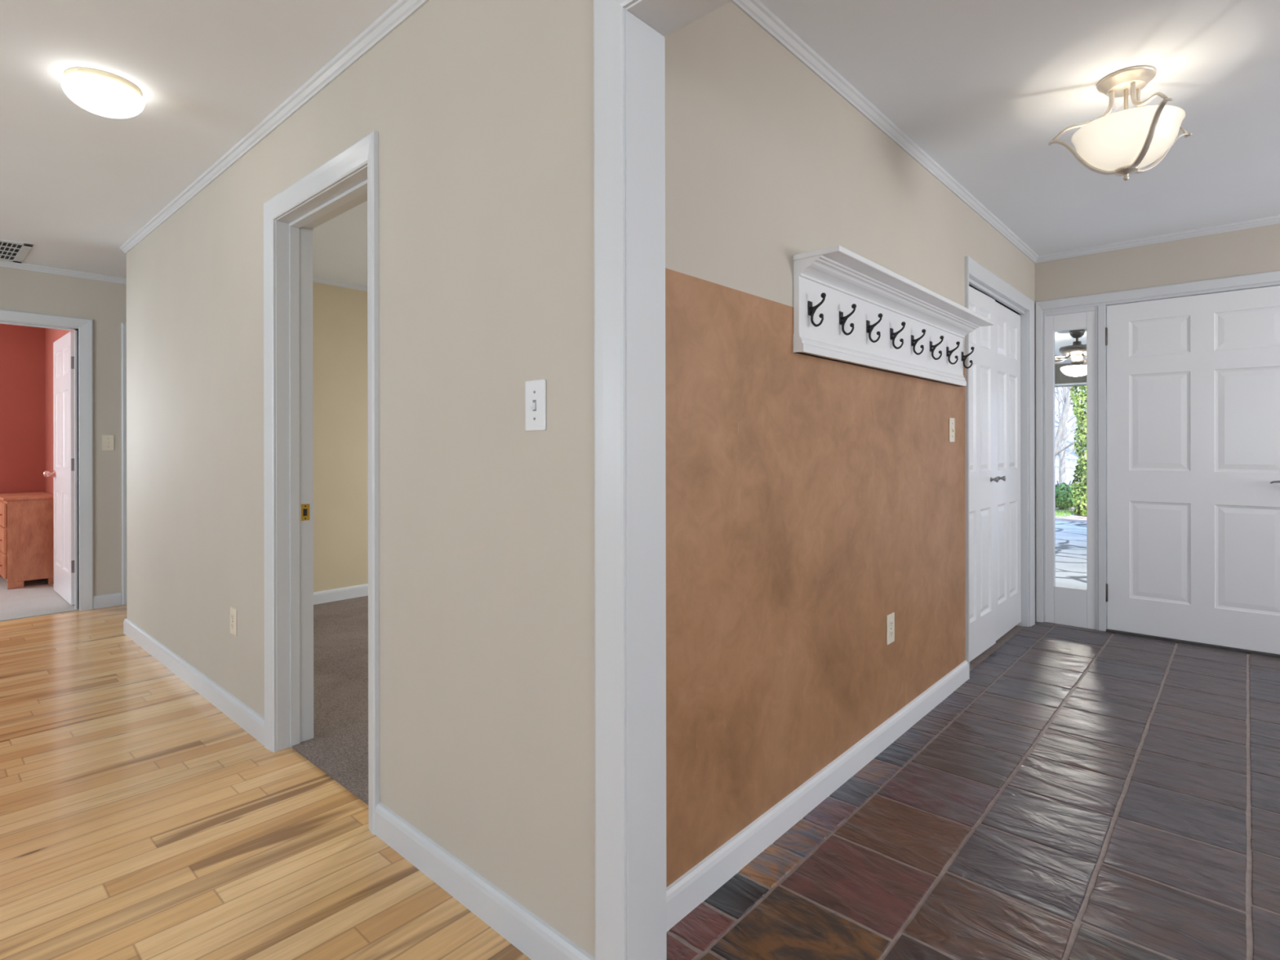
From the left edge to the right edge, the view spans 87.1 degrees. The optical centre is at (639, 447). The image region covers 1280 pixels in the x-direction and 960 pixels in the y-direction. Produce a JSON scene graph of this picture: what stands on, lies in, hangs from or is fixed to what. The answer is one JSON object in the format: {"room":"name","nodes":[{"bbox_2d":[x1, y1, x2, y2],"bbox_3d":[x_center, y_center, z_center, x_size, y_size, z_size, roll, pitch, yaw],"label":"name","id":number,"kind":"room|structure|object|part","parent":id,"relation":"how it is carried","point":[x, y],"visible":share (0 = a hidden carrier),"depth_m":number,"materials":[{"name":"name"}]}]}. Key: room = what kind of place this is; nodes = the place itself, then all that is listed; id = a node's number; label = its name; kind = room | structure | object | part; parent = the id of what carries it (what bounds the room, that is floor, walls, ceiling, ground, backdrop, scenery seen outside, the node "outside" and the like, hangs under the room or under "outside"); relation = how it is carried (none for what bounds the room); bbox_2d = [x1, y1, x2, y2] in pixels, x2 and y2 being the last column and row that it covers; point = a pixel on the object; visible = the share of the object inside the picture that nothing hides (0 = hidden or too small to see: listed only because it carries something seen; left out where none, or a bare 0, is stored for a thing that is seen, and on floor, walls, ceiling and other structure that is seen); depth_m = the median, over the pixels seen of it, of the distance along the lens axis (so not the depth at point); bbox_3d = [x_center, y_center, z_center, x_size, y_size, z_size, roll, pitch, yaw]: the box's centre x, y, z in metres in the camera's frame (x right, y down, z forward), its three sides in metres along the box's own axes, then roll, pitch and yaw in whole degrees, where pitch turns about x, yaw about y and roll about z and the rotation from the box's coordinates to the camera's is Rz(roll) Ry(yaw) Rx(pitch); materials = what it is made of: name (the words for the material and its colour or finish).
{"room":"entrance hallway","nodes":[
{"label":"entrance hallway","id":0,"kind":"room"},
{"bbox_2d":[0,323,74,494],"bbox_3d":[-5.149,-0.038,5.247,2.165,2.395,5.100,0,0,42],"label":"wall","id":1,"kind":"structure","parent":0,"point":[26,353],"depth_m":6.14,"materials":[{"name":"paint"}]},
{"bbox_2d":[0,266,126,610],"bbox_3d":[-4.637,-0.039,4.112,0.115,2.395,6.300,0,0,42],"label":"wall","id":2,"kind":"structure","parent":0,"point":[103,302],"depth_m":4.86,"materials":[{"name":"beige paint"}]},
{"bbox_2d":[0,309,93,610],"bbox_3d":[-4.274,0.123,4.502,0.136,2.068,0.955,0,0,42],"label":"trim","id":3,"kind":"structure","parent":2,"relation":"attached to","point":[84,526],"depth_m":4.78,"materials":[{"name":"paint"}]},
{"bbox_2d":[43,331,75,604],"bbox_3d":[-4.399,0.153,5.108,0.864,1.985,0.107,0,0,42],"label":"door","id":4,"kind":"structure","parent":2,"relation":"in","point":[63,473],"depth_m":5.09,"materials":[{"name":"paint"}]},
{"bbox_3d":[-4.685,0.213,5.340,0.056,0.056,0.068,0,0,42],"label":"knob","id":5,"kind":"part","parent":4,"relation":"part of","materials":[{"name":"silver metal"}]},
{"bbox_3d":[-4.405,0.153,5.157,0.790,1.985,0.036,0,0,42],"label":"panel","id":6,"kind":"part","parent":4,"relation":"part of","materials":[{"name":"paint"}]},
{"bbox_2d":[93,591,121,608],"bbox_3d":[-3.857,1.111,4.879,0.014,0.092,0.162,0,0,42],"label":"baseboard","id":7,"kind":"structure","parent":2,"relation":"attached to","point":[115,598],"depth_m":4.88,"materials":[{"name":"paint"}]},
{"bbox_2d":[102,435,114,450],"bbox_3d":[-3.855,-0.031,4.882,0.016,0.114,0.070,0,0,42],"label":"light switch","id":8,"kind":"object","parent":2,"relation":"attached to","point":[108,441],"visible":1,"depth_m":4.88,"materials":[{"name":"beige plastic"}]},
{"bbox_2d":[120,322,126,604],"bbox_3d":[-3.502,0.122,5.286,0.038,2.068,0.916,0,0,42],"label":"trim","id":9,"kind":"structure","parent":2,"relation":"attached to","point":[123,326],"depth_m":4.94,"materials":[{"name":"paint"}]},
{"bbox_2d":[312,281,368,591],"bbox_3d":[-1.893,-0.044,5.534,0.115,2.395,3.513,0,0,42],"label":"wall","id":10,"kind":"structure","parent":0,"point":[340,314],"depth_m":5.05,"materials":[{"name":"beige paint"}]},
{"bbox_2d":[312,275,367,291],"bbox_3d":[-0.677,-1.225,4.369,3.253,0.038,3.413,0,0,42],"label":"trim","id":11,"kind":"structure","parent":10,"relation":"attached to","point":[315,279],"depth_m":5.03,"materials":[{"name":"paint"}]},
{"bbox_2d":[313,583,368,604],"bbox_3d":[-1.876,1.102,5.453,0.014,0.092,3.413,0,0,42],"label":"baseboard","id":12,"kind":"structure","parent":10,"relation":"attached to","point":[351,592],"depth_m":5.04,"materials":[{"name":"paint"}]},
{"bbox_2d":[126,0,595,958],"bbox_3d":[-0.079,-0.047,1.457,8.268,2.395,0.115,0,0,42],"label":"wall","id":13,"kind":"structure","parent":0,"point":[481,111],"depth_m":1.77,"materials":[{"name":"beige paint"}]},
{"bbox_2d":[123,618,264,745],"bbox_3d":[-1.643,1.107,4.146,2.370,0.092,2.042,0,0,42],"label":"baseboard","id":14,"kind":"structure","parent":13,"relation":"attached to","point":[249,720],"depth_m":3.12,"materials":[{"name":"paint"}]},
{"bbox_2d":[0,0,429,284],"bbox_3d":[-1.235,-1.224,0.977,9.140,0.038,6.200,0,0,42],"label":"trim","id":15,"kind":"structure","parent":13,"relation":"attached to","point":[400,11],"depth_m":2.50,"materials":[{"name":"paint"}]},
{"bbox_2d":[230,606,236,635],"bbox_3d":[-1.730,0.741,2.864,0.070,0.114,0.008,0,0,42],"label":"power outlet","id":16,"kind":"object","parent":13,"relation":"attached to","point":[233,611],"visible":1,"depth_m":2.85,"materials":[{"name":"beige plastic"}]},
{"bbox_2d":[231,622,234,630],"bbox_3d":[-1.732,0.760,2.862,0.033,0.027,0.002,0,0,42],"label":"socket","id":17,"kind":"object","parent":16,"relation":"attached to","point":[232,623],"depth_m":2.86,"materials":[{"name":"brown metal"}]},
{"bbox_2d":[231,613,234,620],"bbox_3d":[-1.732,0.722,2.862,0.033,0.027,0.002,0,0,42],"label":"socket","id":18,"kind":"object","parent":16,"relation":"attached to","point":[232,614],"depth_m":2.86,"materials":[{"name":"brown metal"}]},
{"bbox_2d":[263,130,379,834],"bbox_3d":[-1.069,0.106,2.350,0.885,2.092,0.154,0,0,42],"label":"trim","id":19,"kind":"structure","parent":13,"relation":"attached to","point":[348,180],"depth_m":2.56,"materials":[{"name":"paint"}]},
{"bbox_3d":[-1.304,0.254,2.624,0.002,0.064,0.032,0,0,42],"label":"strike plate","id":20,"kind":"part","parent":19,"relation":"part of","materials":[{"name":"gold metal"}]},
{"bbox_2d":[374,802,595,959],"bbox_3d":[-0.434,1.105,1.692,0.936,0.092,0.014,0,0,42],"label":"baseboard","id":21,"kind":"structure","parent":13,"relation":"attached to","point":[534,937],"depth_m":1.65,"materials":[{"name":"paint"}]},
{"bbox_2d":[524,379,546,431],"bbox_3d":[-0.239,-0.094,1.513,0.070,0.114,0.016,0,0,42],"label":"light switch","id":22,"kind":"object","parent":13,"relation":"attached to","point":[535,390],"visible":1,"depth_m":1.51,"materials":[{"name":"white plastic"}]},
{"bbox_2d":[593,0,733,959],"bbox_3d":[0.866,0.101,0.595,2.470,2.095,0.136,0,0,42],"label":"trim","id":23,"kind":"structure","parent":13,"relation":"attached to","point":[629,39],"depth_m":1.35,"materials":[{"name":"paint"}]},
{"bbox_3d":[0.827,0.101,0.551,2.470,2.095,0.018,0,0,42],"label":"casing","id":24,"kind":"part","parent":23,"relation":"part of","materials":[{"name":"paint"}]},
{"bbox_2d":[0,0,1279,285],"bbox_3d":[-1.518,-1.302,0.410,15.200,0.120,11.780,0,0,42],"label":"ceiling","id":25,"kind":"structure","parent":0,"point":[984,88],"depth_m":2.40,"materials":[{"name":"paint"}]},
{"bbox_2d":[0,239,33,262],"bbox_3d":[-4.123,-1.234,4.097,0.588,0.007,0.588,0,0,42],"label":"ceiling vent","id":26,"kind":"object","parent":25,"relation":"in","point":[9,250],"visible":1,"depth_m":4.23,"materials":[{"name":"metal"}]},
{"bbox_2d":[0,242,20,259],"bbox_3d":[-4.123,-1.234,4.097,0.498,0.005,0.498,0,0,42],"label":"grille","id":27,"kind":"object","parent":26,"relation":"attached to","point":[8,251],"depth_m":4.25,"materials":[{"name":"metal"}]},
{"bbox_2d":[60,66,145,118],"bbox_3d":[-1.835,-1.193,2.306,0.226,0.098,0.226,0,0,42],"label":"flush ceiling light","id":28,"kind":"object","parent":25,"relation":"attached to","point":[99,92],"visible":1,"depth_m":2.25,"materials":[{"name":"white glass"}]},
{"bbox_2d":[1048,65,1192,180],"bbox_3d":[1.622,-1.075,2.290,0.381,0.345,0.367,0,0,42],"label":"flush ceiling light","id":29,"kind":"object","parent":25,"relation":"attached to","point":[1124,142],"visible":1,"depth_m":2.22,"materials":[{"name":"white glass"}]},
{"bbox_3d":[1.526,-1.001,2.325,0.200,0.139,0.024,0,0,19],"label":"arm","id":30,"kind":"part","parent":29,"relation":"part of","materials":[{"name":"silver metal"}]},
{"bbox_3d":[1.528,-1.140,2.325,0.186,0.148,0.016,0,0,20],"label":"support rod","id":31,"kind":"part","parent":29,"relation":"part of","materials":[{"name":"silver metal"}]},
{"bbox_3d":[1.648,-1.078,2.283,0.012,0.271,0.012,0,0,42],"label":"stem","id":32,"kind":"part","parent":29,"relation":"part of","materials":[{"name":"silver metal"}]},
{"bbox_3d":[1.648,-1.013,2.283,0.314,0.140,0.314,0,0,42],"label":"lamp shade","id":33,"kind":"part","parent":29,"relation":"part of","materials":[{"name":"beige glass"}]},
{"bbox_3d":[1.631,-1.140,2.157,0.016,0.148,0.186,0,0,7],"label":"support rod","id":34,"kind":"part","parent":29,"relation":"part of","materials":[{"name":"silver metal"}]},
{"bbox_3d":[1.630,-1.001,2.156,0.024,0.139,0.200,0,0,8],"label":"arm","id":35,"kind":"part","parent":29,"relation":"part of","materials":[{"name":"silver metal"}]},
{"bbox_3d":[1.773,-1.141,2.293,0.186,0.148,0.016,0,0,-5],"label":"support rod","id":36,"kind":"part","parent":29,"relation":"part of","materials":[{"name":"silver metal"}]},
{"bbox_3d":[1.776,-1.002,2.292,0.200,0.139,0.024,0,0,-4],"label":"arm","id":37,"kind":"part","parent":29,"relation":"part of","materials":[{"name":"silver metal"}]},
{"bbox_2d":[0,576,1279,959],"bbox_3d":[-1.369,1.198,2.512,11.600,0.108,8.497,0,0,42],"label":"floor","id":38,"kind":"structure","parent":0,"point":[1086,793],"depth_m":2.04,"materials":[{"name":"stone"}]},
{"bbox_2d":[0,492,53,589],"bbox_3d":[-5.330,0.784,5.824,0.832,0.739,0.366,0,0,42],"label":"dresser","id":39,"kind":"object","parent":38,"relation":"on","point":[26,518],"visible":0.87,"depth_m":5.54,"materials":[{"name":"brown wood"}]},
{"bbox_3d":[-5.425,0.557,5.711,0.773,0.195,0.020,0,0,42],"label":"drawer","id":40,"kind":"part","parent":39,"relation":"part of","materials":[{"name":"brown wood"}]},
{"bbox_3d":[-5.424,0.767,5.711,0.773,0.195,0.020,0,0,42],"label":"drawer","id":41,"kind":"part","parent":39,"relation":"part of","materials":[{"name":"brown wood"}]},
{"bbox_3d":[-5.424,0.975,5.711,0.773,0.190,0.020,0,0,42],"label":"drawer","id":42,"kind":"part","parent":39,"relation":"part of","materials":[{"name":"brown wood"}]},
{"bbox_2d":[664,1,1035,887],"bbox_3d":[1.238,-0.050,3.008,0.115,2.395,3.953,0,0,42],"label":"wall","id":43,"kind":"structure","parent":0,"point":[811,502],"depth_m":2.02,"materials":[{"name":"beige paint"}]},
{"bbox_2d":[666,660,968,932],"bbox_3d":[0.791,1.103,2.413,0.014,0.092,2.468,0,0,42],"label":"baseboard","id":44,"kind":"structure","parent":43,"relation":"attached to","point":[692,888],"depth_m":2.04,"materials":[{"name":"paint"}]},
{"bbox_2d":[886,612,894,644],"bbox_3d":[0.978,0.708,2.627,0.008,0.114,0.070,0,0,42],"label":"power outlet","id":45,"kind":"object","parent":43,"relation":"attached to","point":[890,618],"visible":1,"depth_m":2.62,"materials":[{"name":"beige plastic"}]},
{"bbox_2d":[889,629,893,637],"bbox_3d":[0.980,0.728,2.626,0.002,0.027,0.033,0,0,42],"label":"socket","id":46,"kind":"object","parent":45,"relation":"attached to","point":[891,630],"depth_m":2.63,"materials":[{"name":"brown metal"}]},
{"bbox_2d":[889,619,893,627],"bbox_3d":[0.980,0.689,2.626,0.002,0.027,0.033,0,0,42],"label":"socket","id":47,"kind":"object","parent":45,"relation":"attached to","point":[891,620],"depth_m":2.63,"materials":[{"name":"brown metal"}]},
{"bbox_2d":[792,245,994,386],"bbox_3d":[1.071,-0.442,2.624,0.153,0.300,1.627,0,0,42],"label":"coat rack","id":48,"kind":"object","parent":43,"relation":"attached to","point":[849,308],"visible":1,"depth_m":2.41,"materials":[{"name":"paint"}]},
{"bbox_3d":[0.533,-0.434,2.107,0.006,0.044,0.024,0,0,42],"label":"mounting plate","id":49,"kind":"part","parent":48,"relation":"part of","materials":[{"name":"black metal"}]},
{"bbox_3d":[0.679,-0.434,2.269,0.006,0.044,0.024,0,0,42],"label":"mounting plate","id":50,"kind":"part","parent":48,"relation":"part of","materials":[{"name":"black metal"}]},
{"bbox_3d":[0.824,-0.434,2.430,0.006,0.044,0.024,0,0,42],"label":"mounting plate","id":51,"kind":"part","parent":48,"relation":"part of","materials":[{"name":"black metal"}]},
{"bbox_3d":[1.022,-0.321,2.657,0.035,0.058,1.605,0,0,42],"label":"moulding","id":52,"kind":"part","parent":48,"relation":"part of","materials":[{"name":"paint"}]},
{"bbox_3d":[1.052,-0.549,2.633,0.074,0.050,1.607,0,0,42],"label":"crown moulding","id":53,"kind":"part","parent":48,"relation":"part of","materials":[{"name":"paint"}]},
{"bbox_3d":[0.970,-0.435,2.591,0.006,0.044,0.024,0,0,42],"label":"mounting plate","id":54,"kind":"part","parent":48,"relation":"part of","materials":[{"name":"black metal"}]},
{"bbox_2d":[792,245,994,326],"bbox_3d":[1.071,-0.583,2.624,0.153,0.018,1.627,0,0,42],"label":"shelf","id":55,"kind":"object","parent":48,"relation":"attached to","point":[839,260],"depth_m":2.34,"materials":[{"name":"paint"}]},
{"bbox_3d":[1.115,-0.435,2.753,0.006,0.044,0.024,0,0,42],"label":"mounting plate","id":56,"kind":"part","parent":48,"relation":"part of","materials":[{"name":"black metal"}]},
{"bbox_3d":[1.260,-0.435,2.914,0.006,0.044,0.024,0,0,42],"label":"mounting plate","id":57,"kind":"part","parent":48,"relation":"part of","materials":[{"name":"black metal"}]},
{"bbox_3d":[1.406,-0.435,3.075,0.006,0.044,0.024,0,0,42],"label":"mounting plate","id":58,"kind":"part","parent":48,"relation":"part of","materials":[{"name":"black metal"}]},
{"bbox_2d":[948,417,955,442],"bbox_3d":[1.476,-0.081,3.174,0.016,0.114,0.070,0,0,42],"label":"light switch","id":59,"kind":"object","parent":43,"relation":"attached to","point":[951,420],"visible":1,"depth_m":3.17,"materials":[{"name":"beige plastic"}]},
{"bbox_2d":[968,285,998,661],"bbox_3d":[1.814,0.139,3.609,0.070,1.955,0.620,0,0,43],"label":"door","id":60,"kind":"structure","parent":43,"relation":"in","point":[982,479],"depth_m":3.67,"materials":[{"name":"paint"}]},
{"bbox_3d":[1.980,0.181,3.762,0.036,0.032,0.032,0,0,42],"label":"knob","id":61,"kind":"part","parent":60,"relation":"part of","materials":[{"name":"metal"}]},
{"bbox_2d":[964,255,1035,679],"bbox_3d":[2.043,0.101,3.884,0.128,2.091,1.396,0,0,42],"label":"trim","id":62,"kind":"structure","parent":43,"relation":"attached to","point":[977,277],"depth_m":4.29,"materials":[{"name":"paint"}]},
{"bbox_2d":[731,0,1279,262],"bbox_3d":[2.778,-1.231,1.619,4.037,0.038,3.953,0,0,42],"label":"trim","id":63,"kind":"structure","parent":43,"relation":"attached to","point":[755,10],"depth_m":2.76,"materials":[{"name":"paint"}]},
{"bbox_2d":[995,301,1021,640],"bbox_3d":[2.229,0.139,4.077,0.070,1.955,0.618,0,0,42],"label":"door","id":64,"kind":"structure","parent":43,"relation":"in","point":[1007,322],"depth_m":4.06,"materials":[{"name":"paint"}]},
{"bbox_3d":[2.101,0.181,3.909,0.036,0.032,0.032,0,0,42],"label":"knob","id":65,"kind":"part","parent":64,"relation":"part of","materials":[{"name":"metal"}]},
{"bbox_2d":[1054,328,1086,364],"bbox_3d":[4.805,-1.258,6.828,14.000,0.100,6.220,0,0,42],"label":"ceiling","id":66,"kind":"structure","parent":0,"point":[1062,339],"depth_m":7.66,"materials":[{"name":"paint"}]},
{"bbox_2d":[1054,328,1086,376],"bbox_3d":[4.548,-0.970,7.002,1.286,0.476,1.245,0,0,42],"label":"ceiling fan","id":67,"kind":"object","parent":66,"relation":"hanging from","point":[1077,352],"visible":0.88,"depth_m":6.91,"materials":[{"name":"brown metal"}]},
{"bbox_3d":[4.098,-0.916,6.859,0.470,0.034,0.144,0,0,-14],"label":"blade","id":68,"kind":"part","parent":67,"relation":"part of","materials":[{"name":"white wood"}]},
{"bbox_3d":[4.520,-0.781,6.964,0.290,0.098,0.290,0,0,42],"label":"lamp shade","id":69,"kind":"part","parent":67,"relation":"part of","materials":[{"name":"white glass"}]},
{"bbox_2d":[1054,363,1086,386],"bbox_3d":[6.944,-1.102,9.201,14.000,0.420,0.230,0,0,42],"label":"beam","id":70,"kind":"structure","parent":66,"relation":"attached to","point":[1061,380],"depth_m":9.78,"materials":[{"name":"paint"}]},
{"bbox_2d":[1055,486,1087,589],"bbox_3d":[18.107,1.438,27.557,69.999,0.360,54.820,0,0,42],"label":"floor","id":71,"kind":"structure","parent":0,"point":[1070,546],"depth_m":8.33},
{"bbox_2d":[1054,392,1072,443],"bbox_3d":[13.482,-2.073,23.424,3.052,6.806,2.766,0,0,34],"label":"bare tree","id":72,"kind":"object","parent":71,"relation":"on","point":[1055,393],"visible":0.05,"depth_m":22.68,"materials":[{"name":"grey plant"}]},
{"bbox_2d":[1055,508,1073,516],"bbox_3d":[7.722,1.262,13.569,1.729,0.090,1.334,0,0,42],"label":"grass patch","id":73,"kind":"structure","parent":71,"relation":"on","point":[1068,513],"depth_m":13.08,"materials":[{"name":"green plant"}]},
{"bbox_2d":[1054,388,1077,427],"bbox_3d":[16.918,-2.175,27.640,1.903,7.006,2.718,0,0,24],"label":"bare tree","id":74,"kind":"object","parent":71,"relation":"on","point":[1058,397],"visible":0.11,"depth_m":27.52,"materials":[{"name":"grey plant"}]},
{"bbox_2d":[1054,386,1078,483],"bbox_3d":[13.162,-1.960,19.633,2.242,6.594,3.193,0,0,8],"label":"bare tree","id":75,"kind":"object","parent":71,"relation":"on","point":[1062,455],"visible":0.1,"depth_m":19.99,"materials":[{"name":"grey plant"}]},
{"bbox_2d":[1054,386,1080,460],"bbox_3d":[10.004,-2.231,15.010,2.779,7.152,2.329,0,0,19],"label":"bare tree","id":76,"kind":"object","parent":71,"relation":"on","point":[1066,402],"visible":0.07,"depth_m":15.27,"materials":[{"name":"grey plant"}]},
{"bbox_2d":[1055,479,1081,509],"bbox_3d":[8.861,1.005,14.100,0.694,0.633,0.686,0,0,42],"label":"bush","id":77,"kind":"object","parent":71,"relation":"on","point":[1064,500],"visible":0.61,"depth_m":13.88,"materials":[{"name":"green plant"}]},
{"bbox_2d":[1069,385,1086,515],"bbox_3d":[9.328,-3.214,12.851,2.096,9.119,3.854,0,0,23],"label":"tree","id":78,"kind":"object","parent":71,"relation":"on","point":[1081,468],"visible":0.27,"depth_m":12.75,"materials":[{"name":"green plant"}]},
{"bbox_2d":[1035,223,1279,621],"bbox_3d":[1.230,0.050,5.771,12.100,2.595,0.140,0,0,42],"label":"wall","id":79,"kind":"structure","parent":0,"point":[1256,250],"depth_m":4.02,"materials":[{"name":"beige paint"}]},
{"bbox_2d":[1042,306,1098,630],"bbox_3d":[2.767,0.131,4.326,0.302,2.028,0.052,0,0,42],"label":"window","id":80,"kind":"structure","parent":79,"relation":"in","point":[1062,605],"depth_m":4.31,"materials":[{"name":"paint"}]},
{"bbox_2d":[1035,270,1279,657],"bbox_3d":[3.298,0.104,3.921,1.710,2.120,0.198,0,0,42],"label":"trim","id":81,"kind":"structure","parent":79,"relation":"attached to","point":[1102,300],"depth_m":4.19,"materials":[{"name":"paint"}]},
{"bbox_3d":[3.414,1.148,3.824,1.250,0.032,0.190,0,0,42],"label":"sill","id":82,"kind":"part","parent":81,"relation":"part of","materials":[{"name":"grey wood"}]},
{"bbox_2d":[1105,285,1279,654],"bbox_3d":[3.233,0.125,3.875,0.930,2.006,0.098,0,0,42],"label":"door","id":83,"kind":"structure","parent":79,"relation":"in","point":[1193,381],"depth_m":3.90,"materials":[{"name":"paint"}]},
{"label":"outside","id":84,"kind":"structure","parent":0,"visible":0},
{"bbox_2d":[1054,386,1085,484],"bbox_3d":[21.718,-4.326,31.575,70.000,11.277,24.000,0,0,42],"label":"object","id":85,"kind":"structure","parent":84,"point":[1070,460],"depth_m":25.07,"materials":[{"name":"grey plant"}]}
]}

